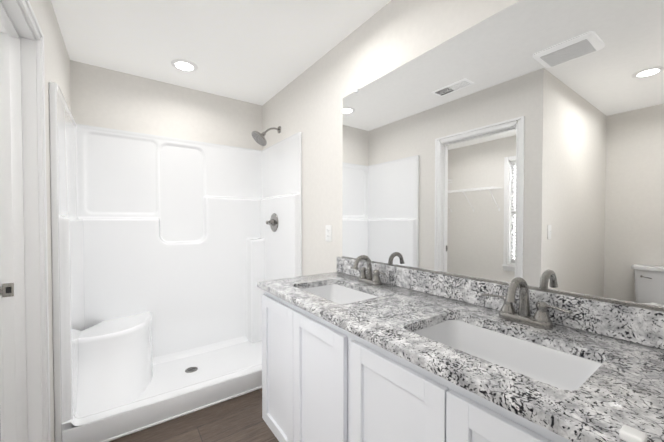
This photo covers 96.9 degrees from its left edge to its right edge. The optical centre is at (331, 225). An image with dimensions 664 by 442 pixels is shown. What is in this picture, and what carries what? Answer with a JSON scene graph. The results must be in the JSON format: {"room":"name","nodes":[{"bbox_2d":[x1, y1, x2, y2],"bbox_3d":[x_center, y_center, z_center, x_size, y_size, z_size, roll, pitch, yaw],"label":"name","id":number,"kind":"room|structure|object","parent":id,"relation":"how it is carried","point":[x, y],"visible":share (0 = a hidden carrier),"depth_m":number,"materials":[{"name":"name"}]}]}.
{"room":"bathroom","nodes":[
{"label":"bathroom","id":0,"kind":"room"},
{"bbox_2d":[29,0,70,441],"bbox_3d":[-1.452,0.011,1.417,0.116,2.440,1.820,-1,1,-36],"label":"wall","id":1,"kind":"structure","parent":0,"point":[56,64],"depth_m":1.51,"materials":[{"name":"paint"}]},
{"bbox_2d":[0,0,50,441],"bbox_3d":[-1.146,0.209,0.979,0.133,2.060,0.744,-1,1,-36],"label":"door frame","id":2,"kind":"structure","parent":1,"relation":"attached to","point":[20,293],"depth_m":1.26,"materials":[{"name":"white paint"}]},
{"bbox_2d":[70,60,261,150],"bbox_3d":[-2.144,-0.001,2.112,3.418,2.440,0.116,-1,1,-36],"label":"wall","id":3,"kind":"structure","parent":0,"point":[107,98],"depth_m":2.50,"materials":[{"name":"paint"}]},
{"bbox_2d":[109,388,278,441],"bbox_3d":[-0.779,1.281,0.326,3.534,0.060,4.646,-1,1,-36],"label":"floor","id":4,"kind":"structure","parent":0,"point":[238,419],"depth_m":1.79,"materials":[{"name":"brown wood"}]},
{"bbox_2d":[49,82,301,441],"bbox_3d":[-1.084,0.156,2.289,1.490,2.125,0.834,-1,1,-36],"label":"shower","id":5,"kind":"object","parent":4,"relation":"on","point":[168,253],"visible":0.94,"depth_m":2.38,"materials":[{"name":"white plastic"}]},
{"bbox_2d":[257,255,663,441],"bbox_3d":[0.269,0.701,1.191,0.576,1.069,1.575,-1,1,-36],"label":"bathroom vanity","id":6,"kind":"object","parent":4,"relation":"on","point":[359,350],"visible":1,"depth_m":0.93,"materials":[{"name":"painted wood"},{"name":"granite"}]},
{"bbox_2d":[51,0,390,105],"bbox_3d":[-0.779,-1.239,0.282,3.534,0.100,4.646,-1,1,-36],"label":"ceiling","id":7,"kind":"structure","parent":0,"point":[260,52],"depth_m":1.89,"materials":[{"name":"paint"}]},
{"bbox_2d":[171,59,197,71],"bbox_3d":[-1.126,-1.217,2.244,0.184,0.012,0.184,-1,1,-36],"label":"recessed light","id":8,"kind":"object","parent":7,"relation":"in","point":[184,65],"visible":1,"depth_m":2.23,"materials":[{"name":"white paint"}]},
{"bbox_2d":[262,0,519,275],"bbox_3d":[0.611,0.014,1.298,0.116,2.440,4.646,-1,1,-36],"label":"wall","id":9,"kind":"structure","parent":0,"point":[391,35],"depth_m":2.00,"materials":[{"name":"paint"}]},
{"bbox_2d":[326,225,331,241],"bbox_3d":[-0.024,0.057,2.079,0.008,0.117,0.072,-1,1,-36],"label":"outlet","id":10,"kind":"object","parent":9,"relation":"attached to","point":[328,233],"visible":1,"depth_m":2.07,"materials":[{"name":"white plastic"}]},
{"bbox_2d":[337,257,663,349],"bbox_3d":[0.496,0.273,1.345,0.020,0.100,1.575,-1,1,-36],"label":"backsplash","id":11,"kind":"structure","parent":9,"relation":"attached to","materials":[{"name":"stone"}]},
{"bbox_2d":[342,0,663,311],"bbox_3d":[0.502,-0.307,1.335,0.010,1.060,1.491,-1,1,-36],"label":"mirror","id":12,"kind":"object","parent":9,"relation":"attached to","point":[524,139],"visible":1,"depth_m":1.06,"materials":[{"name":"clear glass"}]}
]}

